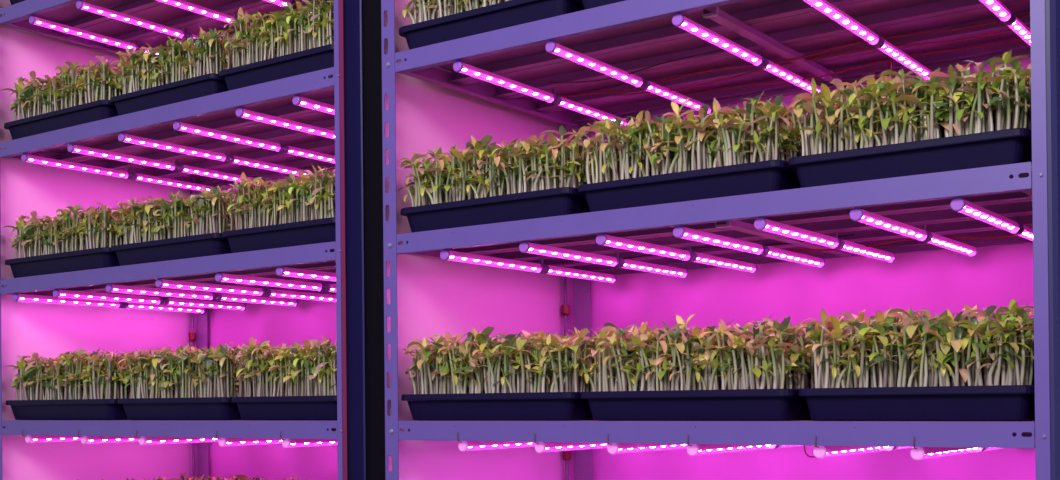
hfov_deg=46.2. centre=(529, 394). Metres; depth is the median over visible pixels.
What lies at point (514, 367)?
seedling
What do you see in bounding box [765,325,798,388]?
seedling
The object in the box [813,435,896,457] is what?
tube
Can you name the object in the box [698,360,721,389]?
seedling
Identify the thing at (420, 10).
seedling
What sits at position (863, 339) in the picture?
seedling
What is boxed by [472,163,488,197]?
seedling
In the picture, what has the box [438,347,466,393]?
seedling
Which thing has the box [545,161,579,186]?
seedling
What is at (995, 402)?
seedling tray
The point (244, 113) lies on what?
tube
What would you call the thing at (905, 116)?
seedling
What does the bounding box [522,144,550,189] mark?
seedling
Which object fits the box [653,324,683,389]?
seedling
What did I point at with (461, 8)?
foliage
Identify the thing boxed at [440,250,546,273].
tube
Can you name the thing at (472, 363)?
seedling
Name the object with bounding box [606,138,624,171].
seedling
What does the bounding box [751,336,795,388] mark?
seedling
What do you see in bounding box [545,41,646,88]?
tube
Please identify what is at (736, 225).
channel
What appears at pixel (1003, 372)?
seedling
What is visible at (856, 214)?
tube
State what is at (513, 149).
seedling
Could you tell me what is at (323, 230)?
seedling tray
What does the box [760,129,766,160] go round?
seedling
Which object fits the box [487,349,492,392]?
seedling
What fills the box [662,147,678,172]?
seedling
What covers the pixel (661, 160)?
seedling
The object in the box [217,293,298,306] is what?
tube
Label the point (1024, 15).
wire
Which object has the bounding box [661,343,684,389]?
seedling
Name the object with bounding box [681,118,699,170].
seedling
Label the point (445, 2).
seedling
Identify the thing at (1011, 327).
seedling
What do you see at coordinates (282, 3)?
tube
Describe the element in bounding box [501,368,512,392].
seedling
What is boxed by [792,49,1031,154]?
foliage
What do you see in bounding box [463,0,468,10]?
seedling
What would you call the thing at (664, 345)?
seedling
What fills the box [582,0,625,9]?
seedling tray
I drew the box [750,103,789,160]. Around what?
seedling
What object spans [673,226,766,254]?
tube
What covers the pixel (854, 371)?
seedling
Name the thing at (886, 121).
seedling
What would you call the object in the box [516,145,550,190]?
seedling
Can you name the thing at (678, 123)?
seedling
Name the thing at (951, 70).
seedling
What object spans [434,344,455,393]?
seedling
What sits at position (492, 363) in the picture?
seedling
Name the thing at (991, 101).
seedling
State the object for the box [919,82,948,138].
seedling
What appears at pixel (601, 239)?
tube
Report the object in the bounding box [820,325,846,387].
seedling
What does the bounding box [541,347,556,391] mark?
seedling
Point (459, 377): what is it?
seedling
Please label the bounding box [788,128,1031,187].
seedling tray
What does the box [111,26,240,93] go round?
foliage
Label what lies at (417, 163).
seedling
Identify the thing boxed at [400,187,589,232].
seedling tray
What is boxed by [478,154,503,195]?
seedling
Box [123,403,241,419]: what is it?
basin
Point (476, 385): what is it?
seedling
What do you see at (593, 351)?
seedling
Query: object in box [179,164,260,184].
tube
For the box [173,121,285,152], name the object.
tube
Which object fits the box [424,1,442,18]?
seedling
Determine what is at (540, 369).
seedling
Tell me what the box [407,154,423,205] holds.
seedling
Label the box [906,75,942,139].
seedling
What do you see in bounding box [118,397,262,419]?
seedling tray
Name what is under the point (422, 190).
seedling
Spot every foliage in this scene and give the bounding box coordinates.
[1,56,125,120]
[3,202,130,257]
[3,348,150,399]
[77,472,270,479]
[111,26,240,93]
[111,185,246,243]
[118,342,293,397]
[189,475,331,479]
[218,0,333,68]
[221,165,335,229]
[231,335,336,396]
[404,126,617,205]
[405,327,620,393]
[406,0,505,22]
[581,91,807,181]
[584,314,825,390]
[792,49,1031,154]
[803,298,1034,387]
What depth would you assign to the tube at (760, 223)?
1.64 m
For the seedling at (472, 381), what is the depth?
1.83 m
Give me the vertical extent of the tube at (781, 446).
0.016 m
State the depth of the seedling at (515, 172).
1.78 m
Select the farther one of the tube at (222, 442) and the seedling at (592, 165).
the tube at (222, 442)
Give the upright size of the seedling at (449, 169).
0.071 m
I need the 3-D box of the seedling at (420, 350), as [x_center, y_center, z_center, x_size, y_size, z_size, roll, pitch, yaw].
[-0.172,-0.033,1.883,0.042,0.075,0.021,-1,0,32]
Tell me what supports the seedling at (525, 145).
in the seedling tray at (560, 201)
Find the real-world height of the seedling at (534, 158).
0.064 m
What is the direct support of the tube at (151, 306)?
attached to the rack at (353, 85)
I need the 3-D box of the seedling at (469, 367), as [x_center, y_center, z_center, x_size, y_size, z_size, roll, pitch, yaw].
[-0.076,-0.024,1.813,0.023,0.055,0.048,-1,0,32]
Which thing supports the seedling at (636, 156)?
in the seedling tray at (769, 175)
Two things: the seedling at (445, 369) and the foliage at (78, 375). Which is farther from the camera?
the foliage at (78, 375)
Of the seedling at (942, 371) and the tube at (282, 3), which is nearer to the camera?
the seedling at (942, 371)
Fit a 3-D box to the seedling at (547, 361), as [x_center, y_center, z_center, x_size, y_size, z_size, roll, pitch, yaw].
[0.021,-0.027,1.755,0.038,0.058,0.015,-1,0,43]
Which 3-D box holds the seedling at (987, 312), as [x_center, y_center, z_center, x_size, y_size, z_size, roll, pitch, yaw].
[0.517,-0.053,1.403,0.056,0.096,0.031,0,0,-33]
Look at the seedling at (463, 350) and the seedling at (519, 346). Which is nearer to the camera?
the seedling at (519, 346)
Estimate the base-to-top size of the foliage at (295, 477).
0.109 m
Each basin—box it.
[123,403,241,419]
[237,402,336,419]
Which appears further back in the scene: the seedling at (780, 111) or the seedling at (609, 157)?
the seedling at (609, 157)
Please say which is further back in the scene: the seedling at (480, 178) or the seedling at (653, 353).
the seedling at (480, 178)
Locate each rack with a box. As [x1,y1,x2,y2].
[0,0,384,479]
[381,0,1059,479]
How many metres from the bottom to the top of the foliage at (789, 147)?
0.108 m
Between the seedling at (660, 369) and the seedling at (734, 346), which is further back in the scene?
the seedling at (660, 369)
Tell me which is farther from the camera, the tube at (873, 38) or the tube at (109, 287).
the tube at (109, 287)
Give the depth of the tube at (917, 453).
1.49 m
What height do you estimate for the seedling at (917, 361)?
0.047 m
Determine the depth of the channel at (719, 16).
1.75 m
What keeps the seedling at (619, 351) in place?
in the seedling tray at (729, 404)
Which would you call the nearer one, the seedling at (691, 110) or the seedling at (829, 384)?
the seedling at (829, 384)
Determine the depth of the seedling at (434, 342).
1.87 m
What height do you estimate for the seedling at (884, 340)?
0.068 m
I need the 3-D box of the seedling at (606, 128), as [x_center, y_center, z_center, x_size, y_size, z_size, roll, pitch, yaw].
[0.104,-0.329,1.671,0.045,0.093,0.028,0,0,-23]
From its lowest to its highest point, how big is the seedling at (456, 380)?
0.050 m
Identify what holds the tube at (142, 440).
attached to the rack at (353, 85)
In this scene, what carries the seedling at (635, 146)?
in the seedling tray at (769, 175)
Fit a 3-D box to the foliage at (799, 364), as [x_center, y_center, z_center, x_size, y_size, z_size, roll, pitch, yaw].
[0.329,-0.055,1.806,0.315,0.107,0.476,-1,0,35]
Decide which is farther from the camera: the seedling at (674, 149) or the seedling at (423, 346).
the seedling at (423, 346)
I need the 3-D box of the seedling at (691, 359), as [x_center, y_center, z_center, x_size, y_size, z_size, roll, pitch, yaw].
[0.209,-0.027,1.609,0.022,0.055,0.048,-1,0,17]
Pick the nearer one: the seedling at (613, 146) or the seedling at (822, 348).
the seedling at (822, 348)
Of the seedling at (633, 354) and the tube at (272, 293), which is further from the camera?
the tube at (272, 293)
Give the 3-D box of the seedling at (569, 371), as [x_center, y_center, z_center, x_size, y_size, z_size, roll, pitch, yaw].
[0.052,-0.024,1.742,0.020,0.051,0.033,-1,0,-6]
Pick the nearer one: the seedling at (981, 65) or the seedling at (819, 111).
the seedling at (981, 65)
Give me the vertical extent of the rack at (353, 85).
2.020 m
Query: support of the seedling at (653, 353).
in the seedling tray at (729, 404)
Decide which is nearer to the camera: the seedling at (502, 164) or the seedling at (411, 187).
the seedling at (502, 164)
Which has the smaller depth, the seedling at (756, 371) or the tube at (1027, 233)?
the seedling at (756, 371)
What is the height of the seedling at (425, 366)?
0.061 m
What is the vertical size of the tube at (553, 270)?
0.016 m
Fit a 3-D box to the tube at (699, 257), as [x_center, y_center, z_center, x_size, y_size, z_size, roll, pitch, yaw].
[0.309,-0.212,1.984,0.016,0.016,0.219,-1,0,35]
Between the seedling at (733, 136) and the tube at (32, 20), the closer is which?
the seedling at (733, 136)
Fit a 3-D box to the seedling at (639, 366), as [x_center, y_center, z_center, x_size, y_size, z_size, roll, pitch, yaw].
[0.141,-0.024,1.660,0.032,0.049,0.020,0,0,-25]
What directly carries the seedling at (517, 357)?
in the seedling tray at (530, 405)
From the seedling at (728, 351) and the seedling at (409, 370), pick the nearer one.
the seedling at (728, 351)
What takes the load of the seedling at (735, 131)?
in the seedling tray at (769, 175)
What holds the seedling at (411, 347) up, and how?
in the seedling tray at (530, 405)
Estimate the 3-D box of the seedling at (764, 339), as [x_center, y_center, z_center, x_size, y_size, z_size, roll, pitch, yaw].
[0.290,-0.039,1.560,0.033,0.076,0.038,-1,0,7]
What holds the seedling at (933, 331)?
in the seedling tray at (995, 402)
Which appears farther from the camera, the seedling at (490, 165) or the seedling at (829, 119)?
the seedling at (490, 165)
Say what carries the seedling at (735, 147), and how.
in the seedling tray at (769, 175)
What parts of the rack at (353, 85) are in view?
post, post, panel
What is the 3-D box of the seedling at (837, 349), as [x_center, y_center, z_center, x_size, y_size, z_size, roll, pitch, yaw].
[0.371,-0.039,1.514,0.036,0.074,0.032,-1,0,-5]
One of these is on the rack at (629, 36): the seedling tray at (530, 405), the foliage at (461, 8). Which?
the seedling tray at (530, 405)
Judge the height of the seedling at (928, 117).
0.045 m
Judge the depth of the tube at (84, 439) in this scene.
2.39 m
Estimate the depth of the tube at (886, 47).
1.81 m
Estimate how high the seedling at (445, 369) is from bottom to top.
0.049 m
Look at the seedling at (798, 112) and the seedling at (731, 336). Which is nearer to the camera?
the seedling at (798, 112)
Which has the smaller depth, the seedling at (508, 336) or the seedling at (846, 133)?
the seedling at (846, 133)
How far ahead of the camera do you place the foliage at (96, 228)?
2.41 m
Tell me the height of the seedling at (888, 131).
0.046 m
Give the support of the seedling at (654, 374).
in the seedling tray at (729, 404)
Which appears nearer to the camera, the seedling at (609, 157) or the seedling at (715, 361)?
the seedling at (715, 361)
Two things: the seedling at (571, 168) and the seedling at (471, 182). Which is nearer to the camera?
the seedling at (571, 168)
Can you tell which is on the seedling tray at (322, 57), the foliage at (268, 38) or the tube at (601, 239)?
the foliage at (268, 38)
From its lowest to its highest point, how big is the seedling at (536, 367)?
0.044 m
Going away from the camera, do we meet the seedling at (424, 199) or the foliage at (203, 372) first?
the seedling at (424, 199)
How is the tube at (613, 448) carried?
attached to the rack at (629, 36)
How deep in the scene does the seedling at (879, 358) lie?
1.47 m
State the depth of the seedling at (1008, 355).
1.39 m
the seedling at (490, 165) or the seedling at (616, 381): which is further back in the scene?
the seedling at (490, 165)
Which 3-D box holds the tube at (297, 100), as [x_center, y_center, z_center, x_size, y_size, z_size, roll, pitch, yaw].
[-0.306,-0.485,2.129,0.016,0.024,0.262,-1,0,35]
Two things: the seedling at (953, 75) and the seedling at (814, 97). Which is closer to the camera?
the seedling at (953, 75)
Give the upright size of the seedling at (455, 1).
0.044 m
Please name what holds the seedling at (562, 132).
in the seedling tray at (560, 201)
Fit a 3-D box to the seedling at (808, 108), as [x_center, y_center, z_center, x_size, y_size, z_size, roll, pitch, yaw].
[0.344,-0.327,1.519,0.040,0.083,0.028,-1,0,-4]
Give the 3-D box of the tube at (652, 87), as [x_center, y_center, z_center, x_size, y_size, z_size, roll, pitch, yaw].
[0.242,-0.487,2.031,0.016,0.016,0.219,-1,0,35]
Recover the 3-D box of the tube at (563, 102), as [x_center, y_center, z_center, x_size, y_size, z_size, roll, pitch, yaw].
[0.106,-0.485,2.128,0.016,0.016,0.219,-1,0,35]
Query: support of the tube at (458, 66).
attached to the rack at (629, 36)
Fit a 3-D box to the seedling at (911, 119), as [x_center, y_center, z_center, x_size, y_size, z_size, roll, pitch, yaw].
[0.446,-0.310,1.445,0.045,0.047,0.021,-1,0,29]
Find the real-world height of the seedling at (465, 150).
0.081 m
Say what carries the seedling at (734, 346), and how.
in the seedling tray at (729, 404)
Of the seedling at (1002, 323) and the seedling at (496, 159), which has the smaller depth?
the seedling at (1002, 323)
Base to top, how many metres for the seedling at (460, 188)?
0.050 m
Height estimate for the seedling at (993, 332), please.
0.073 m
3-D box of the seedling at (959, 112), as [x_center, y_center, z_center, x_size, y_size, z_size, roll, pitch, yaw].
[0.497,-0.307,1.421,0.020,0.040,0.045,-1,0,14]
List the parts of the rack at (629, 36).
post, post, post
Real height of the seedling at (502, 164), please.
0.057 m
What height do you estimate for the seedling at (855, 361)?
0.050 m
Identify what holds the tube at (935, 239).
attached to the rack at (629, 36)
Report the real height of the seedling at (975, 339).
0.080 m
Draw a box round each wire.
[549,49,723,82]
[552,234,854,262]
[560,13,1029,96]
[613,25,1029,96]
[681,38,1022,94]
[787,235,1017,250]
[803,445,815,457]
[872,57,891,77]
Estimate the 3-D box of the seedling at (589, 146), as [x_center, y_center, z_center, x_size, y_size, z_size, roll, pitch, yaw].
[0.085,-0.315,1.710,0.034,0.068,0.030,0,0,-41]
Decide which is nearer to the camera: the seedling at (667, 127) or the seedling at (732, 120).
the seedling at (732, 120)
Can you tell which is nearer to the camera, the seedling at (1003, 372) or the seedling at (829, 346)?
the seedling at (1003, 372)
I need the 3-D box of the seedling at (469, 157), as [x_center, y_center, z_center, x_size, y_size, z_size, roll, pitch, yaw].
[-0.089,-0.322,1.833,0.026,0.086,0.042,0,0,-12]
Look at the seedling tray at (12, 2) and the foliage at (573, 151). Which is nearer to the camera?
the foliage at (573, 151)
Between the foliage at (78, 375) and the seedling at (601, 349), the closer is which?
the seedling at (601, 349)
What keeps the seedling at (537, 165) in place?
in the seedling tray at (560, 201)
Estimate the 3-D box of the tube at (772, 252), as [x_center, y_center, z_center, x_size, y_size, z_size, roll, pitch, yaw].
[0.406,-0.213,1.915,0.016,0.016,0.219,-1,0,35]
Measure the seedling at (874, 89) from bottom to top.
0.078 m
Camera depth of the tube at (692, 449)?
1.66 m
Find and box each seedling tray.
[4,100,118,139]
[5,247,119,277]
[6,399,127,419]
[10,0,24,4]
[110,73,227,115]
[111,233,231,265]
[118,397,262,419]
[219,44,333,90]
[222,217,335,252]
[232,395,336,419]
[399,0,583,49]
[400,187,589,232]
[401,392,592,419]
[578,160,800,211]
[581,389,810,420]
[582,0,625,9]
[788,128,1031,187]
[798,385,1034,420]
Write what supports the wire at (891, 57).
hanging from the rack at (629, 36)
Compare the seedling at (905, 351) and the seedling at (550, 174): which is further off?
the seedling at (550, 174)
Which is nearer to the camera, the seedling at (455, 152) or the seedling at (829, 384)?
the seedling at (829, 384)
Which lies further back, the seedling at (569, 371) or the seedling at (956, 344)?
the seedling at (569, 371)
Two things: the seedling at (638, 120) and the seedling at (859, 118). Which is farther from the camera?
the seedling at (638, 120)
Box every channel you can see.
[703,6,840,83]
[715,220,851,255]
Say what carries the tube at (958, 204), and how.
attached to the rack at (629, 36)
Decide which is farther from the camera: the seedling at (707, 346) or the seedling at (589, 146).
the seedling at (589, 146)
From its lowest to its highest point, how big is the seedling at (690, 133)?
0.065 m
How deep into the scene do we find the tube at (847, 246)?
1.85 m
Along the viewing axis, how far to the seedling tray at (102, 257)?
2.40 m
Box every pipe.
[189,177,195,479]
[561,124,570,479]
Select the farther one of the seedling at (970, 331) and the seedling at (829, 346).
the seedling at (829, 346)
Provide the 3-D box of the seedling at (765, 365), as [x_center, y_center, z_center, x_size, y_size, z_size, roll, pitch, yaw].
[0.294,-0.024,1.556,0.029,0.044,0.018,-1,0,29]
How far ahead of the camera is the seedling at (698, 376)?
1.61 m
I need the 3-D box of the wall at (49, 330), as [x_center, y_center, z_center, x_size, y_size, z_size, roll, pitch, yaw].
[-0.939,0.037,2.732,0.001,1.929,0.500,-1,0,35]
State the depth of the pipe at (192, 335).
2.90 m
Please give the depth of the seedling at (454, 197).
1.86 m
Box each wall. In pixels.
[0,0,191,479]
[193,56,1035,479]
[384,0,564,479]
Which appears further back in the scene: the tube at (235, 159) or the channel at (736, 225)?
the tube at (235, 159)
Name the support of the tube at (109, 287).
attached to the rack at (353, 85)
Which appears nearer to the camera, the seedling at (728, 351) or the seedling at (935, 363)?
the seedling at (935, 363)
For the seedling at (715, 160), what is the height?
0.049 m
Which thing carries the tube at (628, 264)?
attached to the rack at (629, 36)
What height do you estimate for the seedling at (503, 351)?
0.075 m
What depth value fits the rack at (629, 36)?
1.73 m
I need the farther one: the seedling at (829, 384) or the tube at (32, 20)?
the tube at (32, 20)
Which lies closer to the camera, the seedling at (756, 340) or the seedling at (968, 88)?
the seedling at (968, 88)
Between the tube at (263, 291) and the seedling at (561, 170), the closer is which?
the seedling at (561, 170)
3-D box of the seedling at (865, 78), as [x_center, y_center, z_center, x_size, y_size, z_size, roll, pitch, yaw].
[0.389,-0.332,1.478,0.040,0.092,0.026,-1,0,4]
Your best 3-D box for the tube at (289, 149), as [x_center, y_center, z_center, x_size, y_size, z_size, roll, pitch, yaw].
[-0.413,-0.478,2.498,0.016,0.016,0.219,-1,0,35]
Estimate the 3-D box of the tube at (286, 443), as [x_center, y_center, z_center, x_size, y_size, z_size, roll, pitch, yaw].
[-0.329,0.073,2.139,0.016,0.028,0.273,-1,0,35]
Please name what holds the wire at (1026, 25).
attached to the rack at (629, 36)
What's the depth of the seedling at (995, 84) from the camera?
1.39 m
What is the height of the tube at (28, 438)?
0.028 m
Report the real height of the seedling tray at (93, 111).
0.040 m
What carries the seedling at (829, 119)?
in the seedling tray at (1014, 145)
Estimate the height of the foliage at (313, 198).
0.105 m
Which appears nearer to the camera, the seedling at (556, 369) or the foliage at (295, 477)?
the seedling at (556, 369)
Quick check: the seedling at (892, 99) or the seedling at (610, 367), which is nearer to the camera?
the seedling at (892, 99)
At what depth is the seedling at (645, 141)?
1.65 m
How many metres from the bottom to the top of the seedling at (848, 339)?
0.071 m
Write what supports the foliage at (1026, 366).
on the seedling tray at (995, 402)
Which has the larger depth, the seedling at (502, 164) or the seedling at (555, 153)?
the seedling at (502, 164)
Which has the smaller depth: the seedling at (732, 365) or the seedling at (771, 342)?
the seedling at (771, 342)
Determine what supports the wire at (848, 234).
attached to the rack at (629, 36)
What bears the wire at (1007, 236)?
attached to the rack at (629, 36)
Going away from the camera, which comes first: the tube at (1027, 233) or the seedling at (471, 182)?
the tube at (1027, 233)
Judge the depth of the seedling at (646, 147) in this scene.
1.65 m
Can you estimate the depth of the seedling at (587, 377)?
1.71 m
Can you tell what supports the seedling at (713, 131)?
in the seedling tray at (769, 175)
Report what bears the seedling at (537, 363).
in the seedling tray at (530, 405)
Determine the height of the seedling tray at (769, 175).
0.040 m
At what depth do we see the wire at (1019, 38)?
1.88 m
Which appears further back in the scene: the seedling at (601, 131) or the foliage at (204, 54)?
the foliage at (204, 54)
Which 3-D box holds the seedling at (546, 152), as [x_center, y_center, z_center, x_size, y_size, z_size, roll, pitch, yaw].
[0.022,-0.316,1.746,0.033,0.069,0.030,-1,0,9]
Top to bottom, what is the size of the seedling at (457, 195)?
0.048 m
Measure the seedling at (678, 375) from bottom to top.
0.040 m
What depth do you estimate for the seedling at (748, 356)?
1.57 m
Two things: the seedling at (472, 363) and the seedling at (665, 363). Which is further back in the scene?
the seedling at (472, 363)
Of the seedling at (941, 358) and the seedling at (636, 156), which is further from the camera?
the seedling at (636, 156)
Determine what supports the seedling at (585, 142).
in the seedling tray at (769, 175)
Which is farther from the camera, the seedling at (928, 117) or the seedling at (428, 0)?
the seedling at (428, 0)
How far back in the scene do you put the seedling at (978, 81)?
1.40 m
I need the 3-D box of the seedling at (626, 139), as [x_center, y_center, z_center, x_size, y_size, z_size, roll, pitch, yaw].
[0.137,-0.318,1.672,0.043,0.070,0.034,0,0,-15]
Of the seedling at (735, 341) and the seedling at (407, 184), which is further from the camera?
the seedling at (407, 184)
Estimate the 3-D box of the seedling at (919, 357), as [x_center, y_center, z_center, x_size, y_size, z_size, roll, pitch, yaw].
[0.456,-0.026,1.446,0.016,0.045,0.049,-1,0,40]
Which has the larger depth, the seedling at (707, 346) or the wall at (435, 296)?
the wall at (435, 296)
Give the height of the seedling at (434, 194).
0.070 m
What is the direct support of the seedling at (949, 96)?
in the seedling tray at (1014, 145)
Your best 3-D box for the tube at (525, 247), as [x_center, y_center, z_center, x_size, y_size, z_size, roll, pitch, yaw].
[0.066,-0.214,1.864,0.016,0.024,0.262,-1,0,35]
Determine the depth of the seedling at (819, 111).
1.52 m
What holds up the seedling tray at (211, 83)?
on the rack at (353, 85)
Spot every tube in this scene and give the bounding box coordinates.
[12,293,125,307]
[21,154,134,179]
[22,429,115,442]
[29,16,140,51]
[53,289,166,304]
[67,144,180,170]
[76,0,189,39]
[78,434,138,443]
[106,284,218,300]
[118,133,231,161]
[124,302,205,313]
[132,173,213,191]
[136,430,217,444]
[155,279,268,295]
[156,0,237,22]
[165,298,245,310]
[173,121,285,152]
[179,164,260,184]
[215,273,327,291]
[216,431,283,446]
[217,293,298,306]
[229,155,307,175]
[236,108,334,138]
[264,0,296,9]
[266,289,335,301]
[276,266,335,280]
[280,431,337,447]
[283,145,334,163]
[292,95,334,114]
[325,284,335,291]
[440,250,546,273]
[453,61,558,103]
[457,432,536,450]
[519,241,621,266]
[534,433,609,452]
[543,264,616,282]
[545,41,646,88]
[554,95,627,125]
[596,234,694,260]
[607,434,687,453]
[618,258,688,277]
[643,79,711,114]
[672,14,765,67]
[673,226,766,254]
[687,434,779,455]
[690,251,756,272]
[754,217,841,248]
[759,58,820,92]
[762,246,824,267]
[776,445,807,448]
[802,0,881,46]
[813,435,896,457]
[837,239,895,262]
[849,208,929,241]
[875,37,931,79]
[910,436,985,459]
[925,231,976,256]
[950,197,1021,233]
[980,0,1013,23]
[1004,14,1030,46]
[1014,224,1032,240]
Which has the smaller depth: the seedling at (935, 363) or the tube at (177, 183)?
the seedling at (935, 363)
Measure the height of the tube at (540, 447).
0.028 m
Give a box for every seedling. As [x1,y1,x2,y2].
[398,182,414,206]
[400,154,425,205]
[401,158,425,204]
[402,0,417,23]
[402,349,426,393]
[403,349,417,393]
[404,185,414,205]
[405,367,419,393]
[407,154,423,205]
[407,336,438,393]
[409,345,437,393]
[418,0,421,21]
[420,178,433,203]
[421,164,435,203]
[421,179,426,204]
[422,0,427,20]
[423,163,450,202]
[423,358,428,393]
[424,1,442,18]
[426,152,448,203]
[428,0,429,19]
[431,161,454,201]
[432,365,451,393]
[434,342,446,384]
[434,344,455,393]
[437,147,469,200]
[438,0,442,16]
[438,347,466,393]
[443,340,456,393]
[444,0,446,15]
[444,0,462,13]
[448,175,462,200]
[449,148,468,199]
[450,177,461,200]
[451,365,462,393]
[452,351,468,393]
[452,365,475,392]
[457,361,487,392]
[459,149,476,195]
[462,149,488,197]
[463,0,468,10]
[463,170,488,196]
[465,356,473,392]
[466,173,488,197]
[466,177,478,197]
[467,360,487,392]
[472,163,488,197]
[472,349,501,392]
[472,350,487,392]
[473,370,487,392]
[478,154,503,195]
[482,352,502,389]
[483,177,506,193]
[486,154,494,196]
[486,161,513,193]
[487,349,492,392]
[490,347,518,392]
[491,149,504,194]
[491,334,515,358]
[493,353,510,392]
[496,334,516,392]
[500,143,522,191]
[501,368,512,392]
[502,142,529,191]
[503,339,534,392]
[505,165,518,193]
[507,150,530,192]
[507,365,519,392]
[513,355,519,392]
[514,352,537,391]
[515,366,538,392]
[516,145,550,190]
[516,362,542,378]
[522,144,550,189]
[523,170,552,190]
[526,150,541,189]
[526,365,549,391]
[531,333,562,391]
[532,356,549,391]
[534,144,555,188]
[536,162,557,188]
[540,125,580,179]
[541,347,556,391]
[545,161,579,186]
[545,344,567,391]
[548,142,563,187]
[550,363,562,391]
[557,161,579,186]
[561,360,573,388]
[575,142,595,183]
[579,133,594,182]
[582,123,615,180]
[582,363,595,391]
[583,139,597,182]
[585,343,598,390]
[589,120,624,179]
[595,332,625,390]
[596,347,613,390]
[600,348,610,390]
[602,152,618,179]
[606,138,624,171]
[607,361,636,390]
[608,132,625,178]
[610,340,634,374]
[610,363,619,390]
[616,133,633,178]
[616,349,635,390]
[619,362,635,390]
[622,358,647,390]
[624,133,630,178]
[626,125,642,176]
[626,336,654,390]
[627,115,651,176]
[628,350,650,390]
[629,143,662,174]
[630,142,638,177]
[635,153,645,176]
[638,365,671,390]
[642,111,662,174]
[643,133,657,175]
[644,346,667,390]
[645,332,671,390]
[646,349,655,377]
[651,152,665,173]
[651,357,675,389]
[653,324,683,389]
[658,321,684,389]
[660,122,678,173]
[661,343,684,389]
[662,109,696,171]
[662,114,697,170]
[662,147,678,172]
[664,123,678,168]
[664,365,695,389]
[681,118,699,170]
[681,123,707,169]
[683,133,696,169]
[683,353,698,389]
[688,125,704,169]
[692,339,718,389]
[693,362,706,389]
[697,355,726,389]
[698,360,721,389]
[699,331,734,389]
[701,113,741,165]
[704,118,731,166]
[708,141,721,166]
[709,119,720,128]
[711,336,739,388]
[715,127,744,164]
[716,362,738,389]
[719,116,750,163]
[721,350,746,388]
[723,339,750,388]
[725,120,738,164]
[731,342,752,388]
[732,341,763,388]
[733,344,745,388]
[738,334,769,388]
[740,137,773,161]
[745,129,769,161]
[746,333,774,388]
[749,130,764,160]
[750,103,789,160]
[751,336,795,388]
[756,359,774,388]
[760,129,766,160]
[765,101,790,159]
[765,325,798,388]
[782,108,804,155]
[794,96,829,153]
[798,92,824,154]
[799,118,829,153]
[809,345,832,387]
[810,343,838,387]
[812,338,842,387]
[813,93,844,152]
[813,107,829,153]
[817,342,832,384]
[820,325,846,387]
[825,332,850,387]
[830,115,858,149]
[830,356,845,387]
[835,99,858,149]
[836,356,850,387]
[837,75,874,147]
[837,335,860,387]
[843,326,874,387]
[848,352,857,387]
[851,353,868,386]
[854,115,873,146]
[855,121,875,142]
[856,86,894,144]
[856,95,890,147]
[856,323,875,386]
[856,335,887,386]
[859,85,890,146]
[866,118,880,145]
[866,322,900,386]
[872,89,919,143]
[873,120,894,144]
[875,349,897,386]
[879,117,894,143]
[879,318,913,386]
[880,75,905,144]
[890,110,916,142]
[890,319,922,386]
[893,114,909,142]
[893,340,912,386]
[894,109,929,141]
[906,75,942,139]
[907,323,945,386]
[907,324,927,386]
[907,357,920,386]
[910,108,947,139]
[912,83,949,137]
[912,353,930,382]
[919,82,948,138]
[921,330,946,385]
[926,65,968,135]
[927,353,946,385]
[933,348,951,385]
[934,94,958,136]
[934,116,948,138]
[935,95,966,134]
[935,308,975,385]
[937,71,971,136]
[940,350,954,385]
[955,331,986,374]
[956,108,970,134]
[957,74,976,132]
[957,83,984,133]
[958,320,988,385]
[959,67,1010,132]
[961,305,1009,385]
[965,56,995,131]
[965,327,1002,385]
[966,329,985,385]
[969,86,998,130]
[973,356,1013,385]
[980,342,1030,384]
[987,318,1033,381]
[989,93,1018,113]
[990,74,1019,129]
[990,312,1018,384]
[992,342,1012,384]
[993,90,1019,128]
[1001,332,1006,384]
[1004,332,1023,384]
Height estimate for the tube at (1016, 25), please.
0.016 m
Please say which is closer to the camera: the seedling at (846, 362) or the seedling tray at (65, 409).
the seedling at (846, 362)
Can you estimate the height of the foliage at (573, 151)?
0.106 m
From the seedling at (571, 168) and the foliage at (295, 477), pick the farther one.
the foliage at (295, 477)
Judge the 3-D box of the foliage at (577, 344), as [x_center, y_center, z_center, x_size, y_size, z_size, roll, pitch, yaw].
[0.064,-0.050,1.992,0.322,0.106,0.481,-1,0,35]
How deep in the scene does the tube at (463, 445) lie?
1.87 m
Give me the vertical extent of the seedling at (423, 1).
0.058 m
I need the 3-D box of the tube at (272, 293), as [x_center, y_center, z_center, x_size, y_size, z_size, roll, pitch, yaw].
[-0.454,-0.201,2.527,0.016,0.016,0.219,-1,0,35]
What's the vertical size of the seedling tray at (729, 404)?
0.040 m
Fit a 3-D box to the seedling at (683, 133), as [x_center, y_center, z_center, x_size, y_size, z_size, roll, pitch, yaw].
[0.210,-0.314,1.629,0.035,0.060,0.009,-1,0,39]
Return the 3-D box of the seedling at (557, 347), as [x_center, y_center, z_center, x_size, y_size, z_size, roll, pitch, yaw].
[0.039,-0.035,1.735,0.035,0.074,0.032,-1,0,15]
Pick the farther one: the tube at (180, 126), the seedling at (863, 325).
the tube at (180, 126)
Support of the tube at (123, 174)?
attached to the rack at (353, 85)
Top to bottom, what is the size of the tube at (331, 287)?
0.016 m
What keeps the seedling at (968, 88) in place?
in the seedling tray at (1014, 145)
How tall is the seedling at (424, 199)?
0.047 m
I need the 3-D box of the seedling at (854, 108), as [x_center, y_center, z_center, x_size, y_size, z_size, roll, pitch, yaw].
[0.385,-0.323,1.488,0.036,0.073,0.020,-1,0,-9]
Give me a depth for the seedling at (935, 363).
1.44 m
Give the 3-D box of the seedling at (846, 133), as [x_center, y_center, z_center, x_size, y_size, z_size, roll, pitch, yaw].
[0.381,-0.310,1.493,0.017,0.048,0.052,0,0,-19]
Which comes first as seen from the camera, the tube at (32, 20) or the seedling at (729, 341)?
the seedling at (729, 341)
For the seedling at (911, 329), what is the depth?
1.44 m
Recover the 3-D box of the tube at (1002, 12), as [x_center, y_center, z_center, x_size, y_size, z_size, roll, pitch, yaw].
[0.551,-0.496,1.518,0.016,0.024,0.262,-1,0,35]

